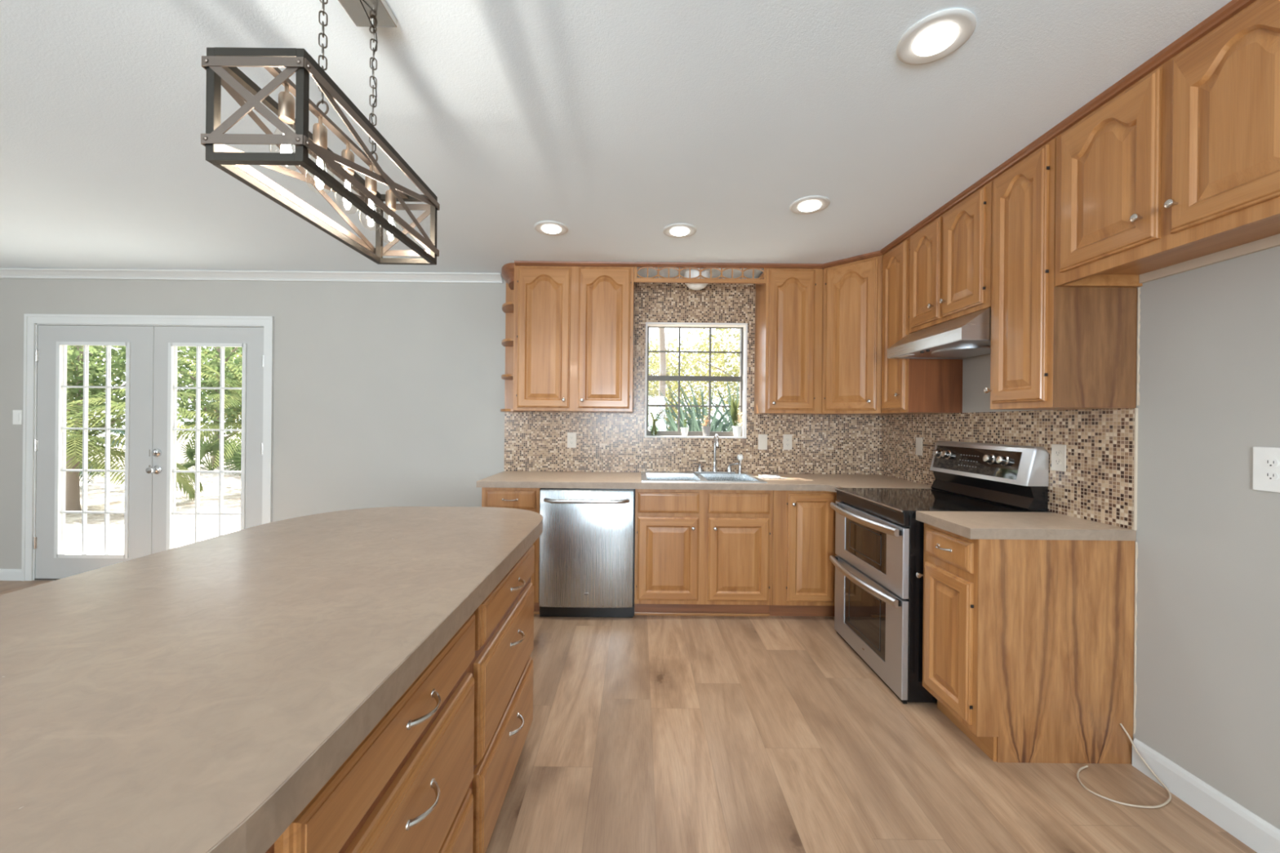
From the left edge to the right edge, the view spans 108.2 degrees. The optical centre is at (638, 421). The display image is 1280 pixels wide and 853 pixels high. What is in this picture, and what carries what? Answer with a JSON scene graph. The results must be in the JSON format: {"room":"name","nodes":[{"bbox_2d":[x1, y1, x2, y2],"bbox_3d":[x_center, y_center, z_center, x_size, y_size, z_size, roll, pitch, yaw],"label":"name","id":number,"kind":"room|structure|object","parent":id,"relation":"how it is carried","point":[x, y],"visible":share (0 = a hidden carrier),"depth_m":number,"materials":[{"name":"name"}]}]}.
{"room":"kitchen","nodes":[
{"label":"kitchen","id":0,"kind":"room"},
{"bbox_2d":[0,276,801,568],"bbox_3d":[-2.453,0.055,3.784,9.096,2.476,0.150,1,0,0],"label":"wall","id":1,"kind":"structure","parent":0,"point":[386,394],"depth_m":3.71,"materials":[{"name":"grey paint"}]},
{"bbox_2d":[0,568,21,580],"bbox_3d":[-5.965,1.213,3.703,2.095,0.090,0.013,1,0,0],"label":"baseboard","id":2,"kind":"structure","parent":1,"relation":"attached to","point":[5,574],"depth_m":3.70,"materials":[{"name":"white paint"}]},
{"bbox_2d":[12,409,22,424],"bbox_3d":[-4.968,-0.035,3.704,0.072,0.116,0.009,1,0,0],"label":"light switch","id":3,"kind":"object","parent":1,"relation":"attached to","point":[17,414],"visible":1,"depth_m":3.70,"materials":[{"name":"white plastic"}]},
{"bbox_2d":[34,577,59,580],"bbox_3d":[-3.928,1.271,3.784,1.818,0.014,0.150,1,0,0],"label":"trim","id":4,"kind":"structure","parent":1,"relation":"attached to","point":[35,579],"depth_m":3.71,"materials":[{"name":"brown metal"}]},
{"bbox_2d":[33,324,151,578],"bbox_3d":[-4.378,0.245,3.729,0.923,2.029,0.056,1,0,0],"label":"door","id":5,"kind":"structure","parent":1,"relation":"in","point":[52,562],"depth_m":3.71,"materials":[{"name":"paint"}]},
{"bbox_2d":[21,314,274,581],"bbox_3d":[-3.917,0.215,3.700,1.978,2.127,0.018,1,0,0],"label":"trim","id":6,"kind":"structure","parent":1,"relation":"attached to","point":[30,321],"depth_m":3.70,"materials":[{"name":"white paint"}]},
{"bbox_2d":[146,326,263,555],"bbox_3d":[-3.455,0.254,3.700,0.919,2.029,0.114,1,0,0],"label":"door","id":7,"kind":"structure","parent":1,"relation":"in","point":[165,341],"depth_m":3.71,"materials":[{"name":"paint"}]},
{"bbox_2d":[0,268,502,283],"bbox_3d":[-4.038,-1.168,3.679,5.900,0.062,0.060,1,0,0],"label":"trim","id":8,"kind":"structure","parent":1,"relation":"attached to","point":[47,273],"depth_m":3.68,"materials":[{"name":"white paint"}]},
{"bbox_2d":[567,432,576,448],"bbox_3d":[-0.534,0.147,3.697,0.072,0.122,0.008,1,0,0],"label":"wall outlet","id":9,"kind":"object","parent":1,"relation":"attached to","point":[571,437],"visible":1,"depth_m":3.69,"materials":[{"name":"beige plastic"}]},
{"bbox_2d":[514,266,634,412],"bbox_3d":[-0.473,-0.606,3.521,0.863,1.057,0.374,1,0,0],"label":"upper cabinet","id":10,"kind":"object","parent":1,"relation":"attached to","point":[574,325],"visible":1,"depth_m":3.37,"materials":[{"name":"brown wood"}]},
{"bbox_2d":[500,262,523,412],"bbox_3d":[-0.992,-0.623,3.551,0.173,1.090,0.314,1,0,0],"label":"shelf","id":11,"kind":"object","parent":10,"relation":"attached to","point":[508,271],"visible":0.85,"depth_m":3.67,"materials":[{"name":"brown wood"}]},
{"bbox_2d":[503,277,881,474],"bbox_3d":[0.436,-0.368,3.705,3.010,1.552,0.008,1,0,0],"label":"backsplash","id":12,"kind":"structure","parent":1,"relation":"attached to","point":[535,441],"depth_m":3.70,"materials":[{"name":"tile"}]},
{"bbox_2d":[644,322,747,438],"bbox_3d":[0.457,-0.331,3.768,0.815,0.919,0.151,1,0,0],"label":"window","id":13,"kind":"structure","parent":1,"relation":"in","point":[742,379],"depth_m":3.78,"materials":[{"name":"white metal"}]},
{"bbox_2d":[646,408,675,435],"bbox_3d":[0.193,0.001,3.738,0.270,0.226,0.066,1,0,0],"label":"potted plant","id":14,"kind":"object","parent":13,"relation":"on","point":[654,431],"visible":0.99,"depth_m":3.73,"materials":[{"name":"green plant"}]},
{"bbox_2d":[680,418,688,435],"bbox_3d":[0.372,0.047,3.739,0.066,0.138,0.066,1,0,0],"label":"potted plant","id":15,"kind":"object","parent":13,"relation":"on","point":[684,430],"visible":0.98,"depth_m":3.72,"materials":[{"name":"green plant"}]},
{"bbox_2d":[700,415,711,436],"bbox_3d":[0.542,0.031,3.736,0.081,0.173,0.078,1,0,-24],"label":"potted plant","id":16,"kind":"object","parent":13,"relation":"on","point":[706,429],"visible":1,"depth_m":3.72,"materials":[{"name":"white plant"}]},
{"bbox_2d":[729,395,743,436],"bbox_3d":[0.792,-0.056,3.740,0.105,0.351,0.081,1,0,31],"label":"potted plant","id":17,"kind":"object","parent":13,"relation":"on","point":[734,411],"visible":1,"depth_m":3.73,"materials":[{"name":"green plant"}]},
{"bbox_2d":[758,434,767,449],"bbox_3d":[0.989,0.162,3.696,0.072,0.122,0.009,1,0,0],"label":"light switch","id":18,"kind":"object","parent":1,"relation":"attached to","point":[762,438],"visible":1,"depth_m":3.69,"materials":[{"name":"beige plastic"}]},
{"bbox_2d":[782,434,791,449],"bbox_3d":[1.187,0.163,3.697,0.072,0.122,0.008,1,0,0],"label":"wall outlet","id":19,"kind":"object","parent":1,"relation":"attached to","point":[787,438],"visible":1,"depth_m":3.69,"materials":[{"name":"beige plastic"}]},
{"bbox_2d":[754,268,822,414],"bbox_3d":[1.133,-0.590,3.521,0.413,1.057,0.374,1,0,0],"label":"upper cabinet","id":20,"kind":"object","parent":1,"relation":"attached to","point":[788,307],"visible":1,"depth_m":3.37,"materials":[{"name":"brown wood"}]},
{"bbox_2d":[806,255,910,414],"bbox_3d":[1.646,-0.585,3.404,0.608,1.057,0.608,1,0,0],"label":"upper cabinet","id":21,"kind":"object","parent":1,"relation":"attached to","point":[852,313],"visible":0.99,"depth_m":3.22,"materials":[{"name":"brown wood"}]},
{"bbox_2d":[514,0,1256,268],"bbox_3d":[0.915,-1.135,2.689,3.565,0.028,1.600,1,0,45],"label":"crown molding","id":22,"kind":"structure","parent":1,"relation":"attached to","point":[1233,7],"depth_m":1.95,"materials":[{"name":"brown wood"}]},
{"bbox_2d":[0,0,1231,278],"bbox_3d":[-2.515,-1.234,0.104,9.346,0.100,7.609,1,0,0],"label":"ceiling","id":23,"kind":"structure","parent":0,"point":[617,123],"depth_m":1.78,"materials":[{"name":"white paint"}]},
{"bbox_2d":[200,0,439,265],"bbox_3d":[-0.761,-0.842,1.225,0.213,0.648,0.629,1,0,0],"label":"pendant light","id":24,"kind":"object","parent":23,"relation":"hanging from","point":[220,64],"visible":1,"depth_m":1.06,"materials":[{"name":"grey metal"}]},
{"bbox_2d":[278,84,294,124],"bbox_3d":[-0.762,-0.690,1.003,0.029,0.076,0.029,1,0,0],"label":"socket","id":25,"kind":"object","parent":24,"relation":"attached to","point":[286,100],"depth_m":1.00,"materials":[{"name":"gold metal"}]},
{"bbox_2d":[312,115,327,149],"bbox_3d":[-0.762,-0.690,1.109,0.029,0.076,0.029,1,0,0],"label":"socket","id":26,"kind":"object","parent":24,"relation":"attached to","point":[319,131],"depth_m":1.10,"materials":[{"name":"gold metal"}]},
{"bbox_2d":[341,142,354,175],"bbox_3d":[-0.762,-0.690,1.214,0.029,0.076,0.029,1,0,0],"label":"socket","id":27,"kind":"object","parent":24,"relation":"attached to","point":[346,153],"depth_m":1.21,"materials":[{"name":"gold metal"}]},
{"bbox_2d":[364,164,377,195],"bbox_3d":[-0.762,-0.690,1.319,0.029,0.076,0.029,1,0,0],"label":"socket","id":28,"kind":"object","parent":24,"relation":"attached to","point":[371,184],"depth_m":1.31,"materials":[{"name":"gold metal"}]},
{"bbox_2d":[385,187,395,211],"bbox_3d":[-0.762,-0.690,1.425,0.029,0.076,0.029,1,0,0],"label":"socket","id":29,"kind":"object","parent":24,"relation":"attached to","point":[390,198],"depth_m":1.41,"materials":[{"name":"gold metal"}]},
{"bbox_2d":[533,221,568,235],"bbox_3d":[-0.525,-1.153,2.785,0.202,0.020,0.202,1,0,0],"label":"recessed light","id":30,"kind":"object","parent":23,"relation":"in","point":[547,228],"visible":1,"depth_m":2.76,"materials":[{"name":"white paint"}]},
{"bbox_2d":[662,223,696,238],"bbox_3d":[0.247,-1.145,2.800,0.202,0.020,0.202,1,0,0],"label":"recessed light","id":31,"kind":"object","parent":23,"relation":"in","point":[675,230],"visible":1,"depth_m":2.77,"materials":[{"name":"white paint"}]},
{"bbox_2d":[684,267,710,290],"bbox_3d":[0.441,-1.078,3.520,0.199,0.150,0.199,1,0,0],"label":"dome light","id":32,"kind":"object","parent":23,"relation":"attached to","point":[694,273],"visible":0.71,"depth_m":3.46,"materials":[{"name":"white glass"}]},
{"bbox_2d":[634,266,765,284],"bbox_3d":[0.447,-1.085,3.393,0.964,0.137,0.018,1,0,0],"label":"valance","id":33,"kind":"object","parent":23,"relation":"attached to","point":[664,280],"visible":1,"depth_m":3.39,"materials":[{"name":"brown wood"}]},
{"bbox_2d":[789,195,830,214],"bbox_3d":[0.905,-1.139,2.457,0.202,0.020,0.202,1,0,0],"label":"recessed light","id":34,"kind":"object","parent":23,"relation":"in","point":[811,204],"visible":1,"depth_m":2.43,"materials":[{"name":"white paint"}]},
{"bbox_2d":[896,8,976,65],"bbox_3d":[0.886,-1.139,1.388,0.202,0.020,0.202,1,0,0],"label":"recessed light","id":35,"kind":"object","parent":23,"relation":"in","point":[934,37],"visible":1,"depth_m":1.37,"materials":[{"name":"white paint"}]},
{"bbox_2d":[0,580,1257,852],"bbox_3d":[-2.541,1.317,0.104,8.946,0.050,7.209,1,0,0],"label":"floor","id":36,"kind":"structure","parent":0,"point":[646,734],"depth_m":1.77,"materials":[{"name":"brown wood"}]},
{"bbox_2d":[265,544,534,852],"bbox_3d":[-0.761,0.879,1.165,0.735,0.862,1.530,1,0,0],"label":"kitchen island","id":37,"kind":"object","parent":36,"relation":"on","point":[434,775],"visible":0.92,"depth_m":1.03,"materials":[{"name":"brown wood"}]},
{"bbox_2d":[0,506,542,852],"bbox_3d":[-0.913,0.421,1.149,1.042,0.054,2.017,1,0,0],"label":"island countertop","id":38,"kind":"structure","parent":37,"relation":"on","point":[196,697],"depth_m":0.75,"materials":[{"name":"laminate"}]},
{"bbox_2d":[481,487,540,613],"bbox_3d":[-0.860,0.872,3.377,0.387,0.874,0.660,1,0,0],"label":"base cabinet","id":39,"kind":"object","parent":36,"relation":"on","point":[527,499],"visible":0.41,"depth_m":3.08,"materials":[{"name":"brown wood"}]},
{"bbox_2d":[538,488,635,617],"bbox_3d":[-0.346,0.879,3.329,0.636,0.866,0.661,1,0,0],"label":"dishwasher","id":40,"kind":"object","parent":36,"relation":"on","point":[587,540],"visible":0.99,"depth_m":3.06,"materials":[{"name":"silver metal"}]},
{"bbox_2d":[634,488,773,616],"bbox_3d":[0.435,0.885,3.377,0.922,0.874,0.660,1,0,0],"label":"base cabinet","id":41,"kind":"object","parent":36,"relation":"on","point":[698,552],"visible":0.99,"depth_m":3.08,"materials":[{"name":"brown wood"}]},
{"bbox_2d":[768,490,839,616],"bbox_3d":[1.416,0.895,3.321,1.038,0.874,0.771,1,0,0],"label":"base cabinet","id":42,"kind":"object","parent":36,"relation":"on","point":[804,522],"visible":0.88,"depth_m":3.08,"materials":[{"name":"brown wood"}]},
{"bbox_2d":[475,471,941,492],"bbox_3d":[0.430,0.428,3.317,3.006,0.042,0.766,1,0,0],"label":"countertop","id":43,"kind":"structure","parent":42,"relation":"on","point":[507,479],"depth_m":3.10,"materials":[{"name":"laminate"}]},
{"bbox_2d":[640,471,767,483],"bbox_3d":[0.440,0.487,3.405,0.846,0.171,0.576,1,0,0],"label":"sink","id":44,"kind":"object","parent":43,"relation":"in","point":[681,477],"visible":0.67,"depth_m":3.58,"materials":[{"name":"silver metal"}]},
{"bbox_2d":[737,453,742,473],"bbox_3d":[0.795,0.329,3.639,0.049,0.151,0.052,1,0,0],"label":"sprayer","id":45,"kind":"object","parent":44,"relation":"on","point":[740,457],"visible":1,"depth_m":3.63,"materials":[{"name":"silver metal"}]},
{"bbox_2d":[693,433,737,473],"bbox_3d":[0.598,0.247,3.594,0.356,0.310,0.146,1,0,0],"label":"faucet","id":46,"kind":"object","parent":43,"relation":"on","point":[700,469],"visible":1,"depth_m":3.62,"materials":[{"name":"silver metal"}]},
{"bbox_2d":[758,474,780,478],"bbox_3d":[0.969,0.407,3.448,0.195,0.008,0.196,1,0,0],"label":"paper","id":47,"kind":"object","parent":43,"relation":"on","point":[764,476],"visible":1,"depth_m":3.44,"materials":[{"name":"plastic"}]},
{"bbox_2d":[829,440,1048,703],"bbox_3d":[1.545,0.723,2.550,0.762,1.215,0.756,1,0,0],"label":"range","id":48,"kind":"object","parent":36,"relation":"on","point":[879,539],"visible":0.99,"depth_m":2.38,"materials":[{"name":"silver metal"}]},
{"bbox_2d":[835,487,1029,514],"bbox_3d":[1.539,0.428,2.550,0.605,0.018,0.756,1,0,0],"label":"cooktop","id":49,"kind":"object","parent":48,"relation":"in","point":[892,500],"depth_m":2.46,"materials":[{"name":"black glass"}]},
{"bbox_2d":[915,523,1135,764],"bbox_3d":[1.605,0.897,1.985,0.660,0.872,0.350,1,0,0],"label":"base cabinet","id":50,"kind":"object","parent":36,"relation":"on","point":[1028,645],"visible":0.99,"depth_m":1.81,"materials":[{"name":"brown wood"}]},
{"bbox_2d":[915,511,1136,540],"bbox_3d":[1.617,0.440,1.986,0.647,0.042,0.355,1,0,0],"label":"countertop","id":51,"kind":"structure","parent":50,"relation":"on","point":[970,525],"depth_m":1.87,"materials":[{"name":"laminate"}]},
{"bbox_2d":[1076,723,1171,808],"bbox_3d":[1.767,1.254,1.694,0.296,0.158,0.196,1,0,-10],"label":"loose cable","id":52,"kind":"object","parent":36,"relation":"on","point":[1168,800],"visible":1,"depth_m":1.67,"materials":[{"name":"beige plastic"}]},
{"bbox_2d":[895,245,1279,829],"bbox_3d":[2.020,0.100,0.104,0.150,2.476,7.209,1,0,0],"label":"wall","id":53,"kind":"structure","parent":0,"point":[1207,678],"depth_m":1.57,"materials":[{"name":"grey paint"}]},
{"bbox_2d":[915,437,922,455],"bbox_3d":[1.931,0.171,3.195,0.009,0.122,0.072,1,0,0],"label":"light switch","id":54,"kind":"object","parent":53,"relation":"attached to","point":[918,440],"visible":1,"depth_m":3.19,"materials":[{"name":"beige plastic"}]},
{"bbox_2d":[880,236,962,413],"bbox_3d":[1.764,-0.584,2.942,0.374,1.057,0.310,1,0,0],"label":"upper cabinet","id":55,"kind":"object","parent":53,"relation":"attached to","point":[908,386],"visible":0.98,"depth_m":2.81,"materials":[{"name":"brown wood"}]},
{"bbox_2d":[908,181,992,333],"bbox_3d":[1.766,-0.822,2.464,0.374,0.581,0.643,1,0,0],"label":"upper cabinet","id":56,"kind":"object","parent":53,"relation":"attached to","point":[951,256],"visible":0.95,"depth_m":2.38,"materials":[{"name":"brown wood"}]},
{"bbox_2d":[887,307,991,359],"bbox_3d":[1.721,-0.444,2.464,0.454,0.166,0.642,1,0,0],"label":"range hood","id":57,"kind":"object","parent":56,"relation":"attached to","point":[969,335],"visible":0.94,"depth_m":2.36,"materials":[{"name":"silver metal"}]},
{"bbox_2d":[880,408,1133,529],"bbox_3d":[1.940,0.185,2.756,0.008,0.476,1.889,1,0,0],"label":"backsplash","id":58,"kind":"structure","parent":53,"relation":"attached to","point":[1097,482],"depth_m":2.12,"materials":[{"name":"tile"}]},
{"bbox_2d":[1051,444,1066,471],"bbox_3d":[1.932,0.166,2.133,0.008,0.122,0.072,1,0,0],"label":"wall outlet","id":59,"kind":"object","parent":53,"relation":"attached to","point":[1058,451],"visible":1,"depth_m":2.13,"materials":[{"name":"beige plastic"}]},
{"bbox_2d":[1054,450,1061,456],"bbox_3d":[1.929,0.146,2.133,0.002,0.029,0.033,1,0,0],"label":"receptacle","id":60,"kind":"object","parent":59,"relation":"attached to","point":[1057,453],"depth_m":2.13,"materials":[{"name":"beige plastic"}]},
{"bbox_2d":[1054,458,1061,465],"bbox_3d":[1.929,0.186,2.133,0.002,0.029,0.033,1,0,0],"label":"receptacle","id":61,"kind":"object","parent":59,"relation":"attached to","point":[1057,461],"depth_m":2.13,"materials":[{"name":"beige plastic"}]},
{"bbox_2d":[983,137,1137,409],"bbox_3d":[1.764,-0.584,1.976,0.374,1.057,0.327,1,0,0],"label":"upper cabinet","id":62,"kind":"object","parent":53,"relation":"attached to","point":[1053,348],"visible":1,"depth_m":1.85,"materials":[{"name":"brown wood"}]},
{"bbox_2d":[1133,408,1137,530],"bbox_3d":[1.939,0.185,1.809,0.009,0.476,0.006,1,0,0],"label":"trim","id":63,"kind":"structure","parent":53,"relation":"attached to","point":[1135,410],"depth_m":1.81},
{"bbox_2d":[1133,542,1137,733],"bbox_3d":[1.935,0.843,1.804,0.002,0.748,0.008,1,0,0],"label":"trim","id":64,"kind":"structure","parent":53,"relation":"attached to","point":[1136,545],"depth_m":1.80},
{"bbox_2d":[1137,287,1141,405],"bbox_3d":[1.947,-0.293,1.804,0.002,0.460,0.009,1,0,0],"label":"trim","id":65,"kind":"structure","parent":53,"relation":"attached to","point":[1139,288],"depth_m":1.80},
{"bbox_2d":[1054,0,1279,287],"bbox_3d":[1.766,-0.820,1.346,0.374,0.585,0.932,1,0,0],"label":"upper cabinet","id":66,"kind":"object","parent":53,"relation":"attached to","point":[1179,171],"visible":1,"depth_m":1.42,"materials":[{"name":"brown wood"}]},
{"bbox_2d":[1132,737,1279,852],"bbox_3d":[1.926,1.284,-0.849,0.014,0.106,5.303,1,0,0],"label":"baseboard","id":67,"kind":"structure","parent":53,"relation":"attached to","point":[1257,833],"depth_m":1.56,"materials":[{"name":"white paint"}]},
{"bbox_2d":[1252,446,1279,493],"bbox_3d":[1.940,0.147,1.420,0.008,0.136,0.088,1,0,0],"label":"wall outlet","id":68,"kind":"object","parent":53,"relation":"attached to","point":[1266,460],"visible":1,"depth_m":1.43,"materials":[{"name":"white plastic"}]},
{"bbox_2d":[1263,458,1278,467],"bbox_3d":[1.937,0.127,1.420,0.002,0.029,0.033,1,0,0],"label":"receptacle","id":69,"kind":"object","parent":68,"relation":"attached to","point":[1268,463],"depth_m":1.42,"materials":[{"name":"white plastic"}]},
{"bbox_2d":[1263,471,1278,480],"bbox_3d":[1.937,0.167,1.420,0.002,0.029,0.033,1,0,0],"label":"receptacle","id":70,"kind":"object","parent":68,"relation":"attached to","point":[1268,476],"depth_m":1.42,"materials":[{"name":"white plastic"}]},
{"label":"outside","id":71,"kind":"structure","parent":0,"visible":0},
{"bbox_2d":[65,431,241,525],"bbox_3d":[-5.016,1.537,31.930,70.000,0.300,56.141,1,0,0],"label":"ground","id":72,"kind":"structure","parent":71,"point":[209,498],"depth_m":8.06,"materials":[{"name":"white concrete"}]},
{"bbox_2d":[66,345,123,425],"bbox_3d":[-19.433,-1.550,14.295,4.884,5.699,5.452,1,0,25],"label":"tree","id":73,"kind":"object","parent":72,"relation":"on","point":[89,345],"visible":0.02,"depth_m":15.62,"materials":[{"name":"green plant"}]},
{"bbox_2d":[67,426,124,484],"bbox_3d":[-11.284,0.602,8.378,2.640,1.485,2.811,1,0,0],"label":"palm","id":74,"kind":"object","parent":72,"relation":"on","point":[119,431],"visible":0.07,"depth_m":9.13,"materials":[{"name":"green plant"}]},
{"bbox_2d":[66,345,193,448],"bbox_3d":[-15.733,-1.283,13.229,5.459,5.239,5.427,1,0,0],"label":"tree","id":75,"kind":"object","parent":72,"relation":"on","point":[75,355],"visible":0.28,"depth_m":12.90,"materials":[{"name":"green plant"}]},
{"bbox_2d":[65,388,203,511],"bbox_3d":[-8.526,0.249,6.851,3.573,2.246,3.025,1,0,41],"label":"palm","id":76,"kind":"object","parent":72,"relation":"on","point":[74,443],"visible":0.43,"depth_m":6.85,"materials":[{"name":"green plant"}]},
{"bbox_2d":[65,524,240,553],"bbox_3d":[-5.164,1.366,4.934,8.700,0.040,2.131,1,0,0],"label":"patio","id":77,"kind":"structure","parent":72,"relation":"on","point":[184,534],"depth_m":5.44,"materials":[{"name":"concrete"}]},
{"bbox_2d":[91,345,242,466],"bbox_3d":[-12.032,-1.246,13.578,5.368,5.239,5.510,1,0,0],"label":"tree","id":78,"kind":"object","parent":72,"relation":"on","point":[188,380],"visible":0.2,"depth_m":12.74,"materials":[{"name":"green plant"}]},
{"bbox_2d":[176,351,241,471],"bbox_3d":[-7.591,0.078,9.425,3.575,2.607,3.418,1,0,0],"label":"palm","id":79,"kind":"object","parent":72,"relation":"on","point":[205,426],"visible":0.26,"depth_m":8.88,"materials":[{"name":"green plant"}]},
{"bbox_2d":[176,433,241,471],"bbox_3d":[-11.588,0.938,12.528,1.582,1.302,1.826,1,0,-32],"label":"palmetto","id":80,"kind":"object","parent":72,"relation":"on","point":[190,453],"visible":0.55,"depth_m":12.48,"materials":[{"name":"green plant"}]},
{"bbox_2d":[177,346,242,432],"bbox_3d":[-14.886,-1.735,17.771,4.938,6.158,5.398,1,0,22],"label":"tree","id":81,"kind":"object","parent":72,"relation":"on","point":[187,347],"visible":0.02,"depth_m":17.04,"materials":[{"name":"green plant"}]},
{"bbox_2d":[215,440,241,475],"bbox_3d":[-9.737,0.859,12.183,2.034,1.340,1.900,1,0,33],"label":"palmetto","id":82,"kind":"object","parent":72,"relation":"on","point":[236,461],"visible":0.04,"depth_m":11.78,"materials":[{"name":"green plant"}]},
{"bbox_2d":[657,328,666,429],"bbox_3d":[0.539,-3.846,9.365,2.467,10.681,2.439,1,0,0],"label":"tree","id":83,"kind":"object","parent":72,"relation":"on","point":[662,385],"visible":0.02,"depth_m":9.35,"materials":[{"name":"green plant"}]},
{"bbox_2d":[648,332,702,431],"bbox_3d":[-0.434,-0.808,15.271,4.436,4.596,4.984,1,0,24],"label":"tree","id":84,"kind":"object","parent":72,"relation":"on","point":[651,385],"visible":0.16,"depth_m":15.35,"materials":[{"name":"green plant"}]},
{"bbox_2d":[648,407,731,431],"bbox_3d":[0.833,0.781,8.491,3.286,2.111,2.988,1,0,0],"label":"palmetto","id":85,"kind":"object","parent":72,"relation":"on","point":[707,407],"visible":0.02,"depth_m":8.05,"materials":[{"name":"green plant"}]},
{"bbox_2d":[648,367,739,431],"bbox_3d":[1.778,0.416,7.209,4.688,2.864,4.790,1,0,0],"label":"palmetto","id":86,"kind":"object","parent":72,"relation":"on","point":[694,424],"visible":0.06,"depth_m":7.36,"materials":[{"name":"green plant"}]},
{"bbox_2d":[648,339,739,431],"bbox_3d":[1.250,-0.883,18.299,5.222,4.780,5.914,1,0,25],"label":"tree","id":87,"kind":"object","parent":72,"relation":"on","point":[668,370],"visible":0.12,"depth_m":18.00,"materials":[{"name":"green plant"}]},
{"bbox_2d":[669,328,739,420],"bbox_3d":[3.380,-1.110,13.790,4.857,5.276,5.531,1,0,23],"label":"tree","id":88,"kind":"object","parent":72,"relation":"on","point":[703,347],"visible":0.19,"depth_m":13.75,"materials":[{"name":"green plant"}]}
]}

